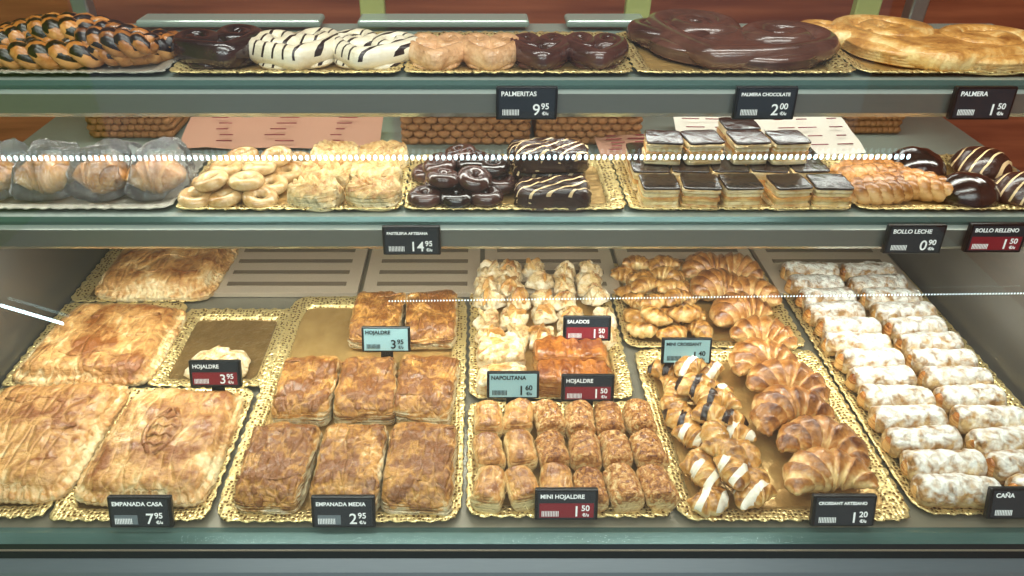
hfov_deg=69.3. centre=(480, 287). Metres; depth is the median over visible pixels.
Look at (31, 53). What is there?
pastry
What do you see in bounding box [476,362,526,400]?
pastry
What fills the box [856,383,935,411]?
roll
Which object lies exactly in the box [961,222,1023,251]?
price label
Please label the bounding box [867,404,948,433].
roll
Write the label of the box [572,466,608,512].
pastry
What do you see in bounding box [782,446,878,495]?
croissant
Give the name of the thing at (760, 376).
croissant
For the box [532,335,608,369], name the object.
loaf
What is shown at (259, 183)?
donuts
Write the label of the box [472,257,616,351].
pastry
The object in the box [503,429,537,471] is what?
pastry
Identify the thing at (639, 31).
pastry
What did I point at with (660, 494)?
pastry
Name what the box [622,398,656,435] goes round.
sausage roll
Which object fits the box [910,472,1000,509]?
roll
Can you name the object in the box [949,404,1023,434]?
roll
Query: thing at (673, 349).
price label
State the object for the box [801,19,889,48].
pastry
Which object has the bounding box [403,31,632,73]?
tray
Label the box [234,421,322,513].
empanada
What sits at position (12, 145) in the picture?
bag
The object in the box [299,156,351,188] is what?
pastry
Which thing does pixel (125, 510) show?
price label
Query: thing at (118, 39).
pastry
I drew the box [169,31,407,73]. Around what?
tray
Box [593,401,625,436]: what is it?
sausage roll
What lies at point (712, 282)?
croissant
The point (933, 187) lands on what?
pastry
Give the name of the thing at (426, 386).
empanada
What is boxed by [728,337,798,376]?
croissant
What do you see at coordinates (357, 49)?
pastry
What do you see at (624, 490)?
pastry
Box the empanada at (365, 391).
[333,356,397,424]
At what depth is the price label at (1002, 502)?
0.96 m
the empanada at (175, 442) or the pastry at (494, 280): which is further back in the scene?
the pastry at (494, 280)
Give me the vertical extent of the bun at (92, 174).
0.053 m
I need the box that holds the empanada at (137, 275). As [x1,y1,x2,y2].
[94,249,238,302]
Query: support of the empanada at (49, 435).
on the tray at (10, 511)
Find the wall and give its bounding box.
[0,0,1023,170]
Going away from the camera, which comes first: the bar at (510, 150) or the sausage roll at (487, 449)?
the sausage roll at (487, 449)
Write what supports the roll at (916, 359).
on the tray at (893, 464)
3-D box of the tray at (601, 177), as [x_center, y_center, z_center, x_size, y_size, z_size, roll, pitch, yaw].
[0.050,-0.163,1.139,0.326,0.011,0.198,0,34,0]
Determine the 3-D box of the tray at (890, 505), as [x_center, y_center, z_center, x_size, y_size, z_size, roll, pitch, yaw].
[0.417,0.208,1.123,0.316,0.011,0.366,0,34,0]
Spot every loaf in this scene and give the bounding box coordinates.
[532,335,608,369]
[535,358,614,399]
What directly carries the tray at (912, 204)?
on the display case
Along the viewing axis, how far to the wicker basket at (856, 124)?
1.30 m
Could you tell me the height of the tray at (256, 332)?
0.011 m
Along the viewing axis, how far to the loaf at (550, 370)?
1.17 m
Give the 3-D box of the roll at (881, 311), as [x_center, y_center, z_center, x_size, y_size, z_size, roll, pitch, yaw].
[0.761,0.045,1.334,0.111,0.040,0.050,-1,34,-2]
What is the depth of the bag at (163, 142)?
1.12 m
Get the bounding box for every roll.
[470,465,505,513]
[471,431,505,469]
[474,400,502,437]
[502,397,533,435]
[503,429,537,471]
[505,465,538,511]
[533,399,566,436]
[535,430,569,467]
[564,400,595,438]
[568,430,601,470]
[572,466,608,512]
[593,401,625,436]
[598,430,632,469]
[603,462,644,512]
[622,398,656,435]
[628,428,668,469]
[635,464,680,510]
[780,261,839,280]
[784,273,844,296]
[795,287,856,309]
[802,300,865,326]
[814,315,881,337]
[820,330,891,356]
[834,348,904,373]
[839,261,896,281]
[845,365,917,393]
[846,273,907,297]
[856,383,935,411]
[858,287,923,309]
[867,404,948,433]
[869,301,937,325]
[881,424,962,457]
[882,315,947,340]
[893,331,963,354]
[899,448,987,480]
[904,348,977,374]
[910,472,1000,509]
[917,365,993,392]
[933,383,1006,414]
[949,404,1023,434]
[965,425,1023,455]
[984,449,1023,484]
[1004,473,1023,485]
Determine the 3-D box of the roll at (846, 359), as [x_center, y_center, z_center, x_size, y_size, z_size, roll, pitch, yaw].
[0.641,0.120,1.220,0.108,0.041,0.050,0,34,1]
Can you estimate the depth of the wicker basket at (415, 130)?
1.26 m
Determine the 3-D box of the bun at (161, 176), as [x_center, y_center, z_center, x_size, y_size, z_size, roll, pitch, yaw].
[-0.484,-0.172,1.108,0.086,0.053,0.070,-5,34,-7]
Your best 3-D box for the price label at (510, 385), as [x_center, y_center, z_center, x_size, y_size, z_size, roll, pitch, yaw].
[0.050,0.157,1.136,0.080,0.064,0.022,0,34,0]
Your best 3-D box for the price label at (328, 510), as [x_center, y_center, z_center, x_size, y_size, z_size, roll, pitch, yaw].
[-0.176,0.288,0.954,0.082,0.043,0.022,0,34,0]
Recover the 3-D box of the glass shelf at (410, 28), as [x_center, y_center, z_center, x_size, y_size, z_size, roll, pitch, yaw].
[0.035,-0.360,1.127,1.660,0.008,0.305,0,34,0]
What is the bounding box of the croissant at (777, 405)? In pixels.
[749,384,835,436]
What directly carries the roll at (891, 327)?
on the tray at (893, 464)
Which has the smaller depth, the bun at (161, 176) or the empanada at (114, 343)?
the bun at (161, 176)
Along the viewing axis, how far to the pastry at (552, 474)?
0.99 m
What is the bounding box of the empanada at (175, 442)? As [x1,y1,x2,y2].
[74,388,243,507]
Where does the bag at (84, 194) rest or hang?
on the tray at (125, 202)
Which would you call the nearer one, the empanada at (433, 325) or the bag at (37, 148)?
the bag at (37, 148)
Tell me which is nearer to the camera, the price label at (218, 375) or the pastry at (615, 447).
the pastry at (615, 447)
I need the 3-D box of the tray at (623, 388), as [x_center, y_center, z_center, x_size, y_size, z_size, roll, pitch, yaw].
[0.114,0.065,1.338,0.269,0.011,0.410,0,34,0]
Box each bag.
[0,138,29,199]
[8,138,82,202]
[64,138,147,202]
[124,136,197,201]
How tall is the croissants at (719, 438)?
0.059 m
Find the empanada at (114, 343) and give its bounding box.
[12,303,186,386]
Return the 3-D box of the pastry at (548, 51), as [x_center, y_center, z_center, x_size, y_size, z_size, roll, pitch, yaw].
[0.086,-0.335,1.047,0.098,0.031,0.112,0,34,0]
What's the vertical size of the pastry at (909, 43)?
0.031 m
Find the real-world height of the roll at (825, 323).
0.041 m
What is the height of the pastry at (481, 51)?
0.031 m
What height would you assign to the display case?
1.990 m
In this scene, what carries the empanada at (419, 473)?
on the tray at (318, 326)
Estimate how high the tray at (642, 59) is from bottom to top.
0.011 m
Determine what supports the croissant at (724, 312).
on the tray at (721, 338)
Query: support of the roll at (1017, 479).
on the tray at (893, 464)
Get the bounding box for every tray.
[0,59,176,73]
[0,152,206,209]
[0,388,53,518]
[2,302,187,386]
[49,387,253,521]
[71,249,197,302]
[147,308,292,386]
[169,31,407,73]
[175,154,411,210]
[217,296,467,523]
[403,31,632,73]
[403,153,626,210]
[465,401,672,517]
[468,293,633,399]
[611,154,851,210]
[611,263,804,348]
[615,31,855,73]
[635,348,909,521]
[783,270,1023,515]
[817,153,1023,210]
[836,49,1023,73]
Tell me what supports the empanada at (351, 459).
on the tray at (318, 326)
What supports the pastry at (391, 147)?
on the tray at (282, 203)
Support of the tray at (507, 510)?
on the display case
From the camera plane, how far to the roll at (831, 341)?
1.24 m
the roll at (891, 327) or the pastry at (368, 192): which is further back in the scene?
the roll at (891, 327)
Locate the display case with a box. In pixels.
[0,0,1023,575]
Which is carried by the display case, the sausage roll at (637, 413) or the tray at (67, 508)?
the tray at (67, 508)
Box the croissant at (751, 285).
[723,275,781,306]
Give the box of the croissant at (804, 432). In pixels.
[776,414,870,467]
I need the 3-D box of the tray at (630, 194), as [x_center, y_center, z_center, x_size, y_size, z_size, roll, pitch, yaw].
[0.375,-0.163,1.139,0.328,0.011,0.198,0,34,0]
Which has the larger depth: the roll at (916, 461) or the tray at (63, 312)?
the tray at (63, 312)
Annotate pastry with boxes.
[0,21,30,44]
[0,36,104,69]
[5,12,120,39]
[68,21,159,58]
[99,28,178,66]
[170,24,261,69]
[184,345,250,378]
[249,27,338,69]
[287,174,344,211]
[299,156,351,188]
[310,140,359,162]
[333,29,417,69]
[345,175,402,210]
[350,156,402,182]
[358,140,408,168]
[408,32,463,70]
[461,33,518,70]
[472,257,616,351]
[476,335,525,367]
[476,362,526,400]
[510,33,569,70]
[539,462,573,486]
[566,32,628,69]
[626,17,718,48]
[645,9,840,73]
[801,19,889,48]
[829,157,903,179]
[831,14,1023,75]
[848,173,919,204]
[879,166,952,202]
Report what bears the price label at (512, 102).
attached to the display case
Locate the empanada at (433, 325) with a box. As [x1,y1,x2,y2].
[404,289,457,349]
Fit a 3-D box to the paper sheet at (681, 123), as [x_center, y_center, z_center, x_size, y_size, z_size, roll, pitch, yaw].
[0.410,-0.271,1.267,0.150,0.036,0.130,2,34,2]
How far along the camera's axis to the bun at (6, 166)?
1.09 m
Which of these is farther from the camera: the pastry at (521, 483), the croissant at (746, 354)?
the croissant at (746, 354)
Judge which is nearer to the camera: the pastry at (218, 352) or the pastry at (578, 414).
the pastry at (578, 414)
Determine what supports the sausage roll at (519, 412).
on the tray at (507, 510)
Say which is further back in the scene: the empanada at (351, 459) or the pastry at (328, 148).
the pastry at (328, 148)
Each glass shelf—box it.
[0,24,1023,76]
[0,117,1023,211]
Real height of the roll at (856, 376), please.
0.040 m
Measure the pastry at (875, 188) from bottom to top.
0.035 m
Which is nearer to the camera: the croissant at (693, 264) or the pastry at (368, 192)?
the pastry at (368, 192)
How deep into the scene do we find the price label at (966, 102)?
0.98 m
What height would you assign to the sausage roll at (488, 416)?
0.041 m
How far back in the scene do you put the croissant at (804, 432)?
1.04 m
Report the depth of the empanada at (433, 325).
1.28 m
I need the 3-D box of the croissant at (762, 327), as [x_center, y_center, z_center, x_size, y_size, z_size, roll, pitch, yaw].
[0.488,0.075,1.277,0.112,0.052,0.068,10,34,14]
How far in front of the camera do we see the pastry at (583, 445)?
1.03 m
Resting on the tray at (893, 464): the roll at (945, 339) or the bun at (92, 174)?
the roll at (945, 339)
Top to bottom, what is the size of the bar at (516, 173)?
0.035 m
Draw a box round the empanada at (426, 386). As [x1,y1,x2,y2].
[394,354,459,424]
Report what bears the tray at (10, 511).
on the display case
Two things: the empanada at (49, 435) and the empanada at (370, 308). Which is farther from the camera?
the empanada at (370, 308)
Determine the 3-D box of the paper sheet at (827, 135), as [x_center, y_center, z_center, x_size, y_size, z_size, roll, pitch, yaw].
[0.560,-0.271,1.267,0.150,0.037,0.130,-2,34,-3]
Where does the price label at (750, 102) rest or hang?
attached to the display case
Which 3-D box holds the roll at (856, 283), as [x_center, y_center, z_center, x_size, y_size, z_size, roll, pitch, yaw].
[0.755,-0.006,1.411,0.111,0.040,0.051,-4,34,-5]
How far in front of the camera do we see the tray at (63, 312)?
1.35 m
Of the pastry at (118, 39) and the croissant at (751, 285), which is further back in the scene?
the croissant at (751, 285)
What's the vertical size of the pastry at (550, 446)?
0.041 m
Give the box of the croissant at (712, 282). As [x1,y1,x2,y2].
[689,268,737,300]
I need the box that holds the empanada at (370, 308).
[347,291,406,348]
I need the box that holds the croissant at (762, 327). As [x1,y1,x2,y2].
[729,314,797,349]
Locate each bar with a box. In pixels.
[507,137,566,166]
[512,164,585,181]
[514,138,588,173]
[514,175,591,211]
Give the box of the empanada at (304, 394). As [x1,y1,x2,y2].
[271,355,341,426]
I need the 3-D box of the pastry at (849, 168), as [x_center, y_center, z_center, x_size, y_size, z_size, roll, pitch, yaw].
[0.595,-0.180,1.135,0.124,0.035,0.063,-3,34,-5]
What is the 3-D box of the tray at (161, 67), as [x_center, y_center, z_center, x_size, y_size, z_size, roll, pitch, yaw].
[-0.603,-0.343,1.084,0.351,0.011,0.201,0,34,0]
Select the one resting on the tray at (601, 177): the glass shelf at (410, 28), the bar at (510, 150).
the bar at (510, 150)
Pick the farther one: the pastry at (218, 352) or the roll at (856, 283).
the roll at (856, 283)
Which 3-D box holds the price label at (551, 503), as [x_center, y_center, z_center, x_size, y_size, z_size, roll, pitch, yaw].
[0.112,0.281,0.964,0.082,0.043,0.022,0,34,0]
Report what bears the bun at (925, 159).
on the tray at (912, 204)
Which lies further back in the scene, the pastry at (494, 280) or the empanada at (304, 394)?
the pastry at (494, 280)
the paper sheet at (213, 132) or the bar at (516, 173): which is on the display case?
the paper sheet at (213, 132)
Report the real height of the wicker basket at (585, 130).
0.073 m
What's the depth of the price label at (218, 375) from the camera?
1.14 m
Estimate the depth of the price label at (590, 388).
1.12 m
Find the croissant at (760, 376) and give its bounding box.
[745,357,829,402]
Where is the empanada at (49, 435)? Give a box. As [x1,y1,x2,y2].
[0,382,129,504]
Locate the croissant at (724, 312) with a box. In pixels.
[709,291,772,327]
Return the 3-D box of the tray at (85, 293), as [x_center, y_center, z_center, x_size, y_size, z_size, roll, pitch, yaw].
[-0.650,-0.037,1.491,0.256,0.011,0.240,0,34,0]
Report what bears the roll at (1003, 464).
on the tray at (893, 464)
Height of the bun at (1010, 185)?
0.040 m
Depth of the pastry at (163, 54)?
1.04 m
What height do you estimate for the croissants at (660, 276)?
0.056 m
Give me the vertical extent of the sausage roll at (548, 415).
0.041 m
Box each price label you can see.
[107,494,174,526]
[188,360,242,390]
[311,494,375,526]
[361,326,410,356]
[382,225,440,254]
[487,371,539,403]
[496,86,557,119]
[534,487,598,519]
[561,374,614,406]
[563,315,610,340]
[660,337,711,363]
[731,86,798,119]
[809,493,876,525]
[880,224,946,253]
[946,86,1017,119]
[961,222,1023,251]
[983,486,1023,518]
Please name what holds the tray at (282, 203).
on the display case
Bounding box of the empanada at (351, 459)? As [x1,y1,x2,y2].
[309,423,388,510]
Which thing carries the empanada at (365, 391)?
on the tray at (318, 326)
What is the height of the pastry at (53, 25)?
0.040 m
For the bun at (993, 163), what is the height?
0.039 m
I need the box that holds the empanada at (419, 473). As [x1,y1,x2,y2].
[381,421,457,515]
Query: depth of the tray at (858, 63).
1.03 m
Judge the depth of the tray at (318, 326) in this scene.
1.25 m
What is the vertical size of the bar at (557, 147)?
0.036 m
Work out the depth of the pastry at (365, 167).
1.12 m
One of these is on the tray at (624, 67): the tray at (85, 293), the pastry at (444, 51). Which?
the pastry at (444, 51)
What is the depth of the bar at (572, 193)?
1.05 m
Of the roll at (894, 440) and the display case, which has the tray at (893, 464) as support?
the roll at (894, 440)
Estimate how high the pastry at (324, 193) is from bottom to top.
0.033 m
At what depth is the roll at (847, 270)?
1.43 m
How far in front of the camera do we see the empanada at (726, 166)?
1.10 m
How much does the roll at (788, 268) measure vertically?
0.041 m
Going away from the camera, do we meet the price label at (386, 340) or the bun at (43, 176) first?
the bun at (43, 176)
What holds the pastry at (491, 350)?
on the tray at (623, 388)
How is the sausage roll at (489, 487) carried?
on the tray at (507, 510)
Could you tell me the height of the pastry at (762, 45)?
0.035 m
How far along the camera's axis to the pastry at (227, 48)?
1.02 m
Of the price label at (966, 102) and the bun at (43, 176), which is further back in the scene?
the bun at (43, 176)
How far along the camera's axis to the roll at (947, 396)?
1.13 m
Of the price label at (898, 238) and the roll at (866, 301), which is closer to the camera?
the price label at (898, 238)
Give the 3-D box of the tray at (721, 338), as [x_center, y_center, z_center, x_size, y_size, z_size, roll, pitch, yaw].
[0.408,0.029,1.392,0.319,0.011,0.280,0,34,0]
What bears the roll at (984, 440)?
on the tray at (893, 464)
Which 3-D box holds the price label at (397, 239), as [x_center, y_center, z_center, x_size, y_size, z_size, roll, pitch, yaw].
[-0.097,-0.068,1.047,0.082,0.044,0.014,0,34,0]
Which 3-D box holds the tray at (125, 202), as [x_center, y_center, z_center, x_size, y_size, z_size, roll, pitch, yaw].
[-0.610,-0.165,1.142,0.336,0.011,0.201,0,34,0]
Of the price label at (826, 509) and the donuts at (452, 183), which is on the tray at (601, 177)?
the donuts at (452, 183)
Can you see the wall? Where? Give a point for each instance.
(1006, 136)
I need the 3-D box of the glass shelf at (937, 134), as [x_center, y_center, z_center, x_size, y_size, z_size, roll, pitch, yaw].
[0.035,-0.215,1.235,1.660,0.008,0.425,0,34,0]
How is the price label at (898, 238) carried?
attached to the display case
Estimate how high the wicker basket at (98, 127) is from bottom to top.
0.073 m
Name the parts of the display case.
panel, corner post, ledge panel, vent panel, post, vent panel, ledge panel, glass shelf rail, glass shelf rail, rail, vent panel, ledge panel, post, vent panel, vent panel, post, corner post, panel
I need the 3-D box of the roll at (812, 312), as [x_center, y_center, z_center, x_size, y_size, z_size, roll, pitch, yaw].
[0.636,0.045,1.334,0.107,0.040,0.051,-4,34,-5]
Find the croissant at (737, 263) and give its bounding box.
[718,251,763,278]
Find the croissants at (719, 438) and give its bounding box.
[647,355,777,517]
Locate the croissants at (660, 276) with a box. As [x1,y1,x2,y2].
[610,255,712,339]
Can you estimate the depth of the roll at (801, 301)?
1.36 m
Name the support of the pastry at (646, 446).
on the tray at (507, 510)
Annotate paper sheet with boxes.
[177,117,382,148]
[595,134,644,155]
[673,117,764,133]
[761,117,865,154]
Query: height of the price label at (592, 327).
0.064 m
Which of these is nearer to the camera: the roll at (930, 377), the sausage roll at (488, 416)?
the sausage roll at (488, 416)
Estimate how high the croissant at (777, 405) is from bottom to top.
0.054 m
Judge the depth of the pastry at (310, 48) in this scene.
1.02 m
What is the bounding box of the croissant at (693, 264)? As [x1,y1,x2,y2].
[680,251,719,280]
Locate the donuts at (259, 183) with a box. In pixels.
[177,145,309,210]
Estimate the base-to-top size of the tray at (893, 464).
0.011 m
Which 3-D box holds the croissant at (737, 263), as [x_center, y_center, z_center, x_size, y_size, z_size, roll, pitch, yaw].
[0.500,-0.040,1.442,0.106,0.057,0.072,19,38,26]
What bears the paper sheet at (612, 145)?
on the display case
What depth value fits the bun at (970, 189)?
1.06 m
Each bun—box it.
[0,156,13,191]
[13,154,74,193]
[71,154,128,193]
[125,154,186,193]
[887,146,946,175]
[942,171,999,209]
[948,146,1012,179]
[994,171,1023,207]
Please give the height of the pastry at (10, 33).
0.040 m
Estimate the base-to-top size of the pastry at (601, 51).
0.031 m
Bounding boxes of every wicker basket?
[85,117,189,137]
[400,117,530,144]
[532,117,642,144]
[842,117,904,132]
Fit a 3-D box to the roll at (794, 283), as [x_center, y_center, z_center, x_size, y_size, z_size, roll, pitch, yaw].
[0.635,-0.005,1.410,0.107,0.040,0.050,-1,34,-1]
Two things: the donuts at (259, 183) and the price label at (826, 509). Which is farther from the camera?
the donuts at (259, 183)
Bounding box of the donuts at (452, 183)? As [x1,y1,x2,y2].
[407,143,516,209]

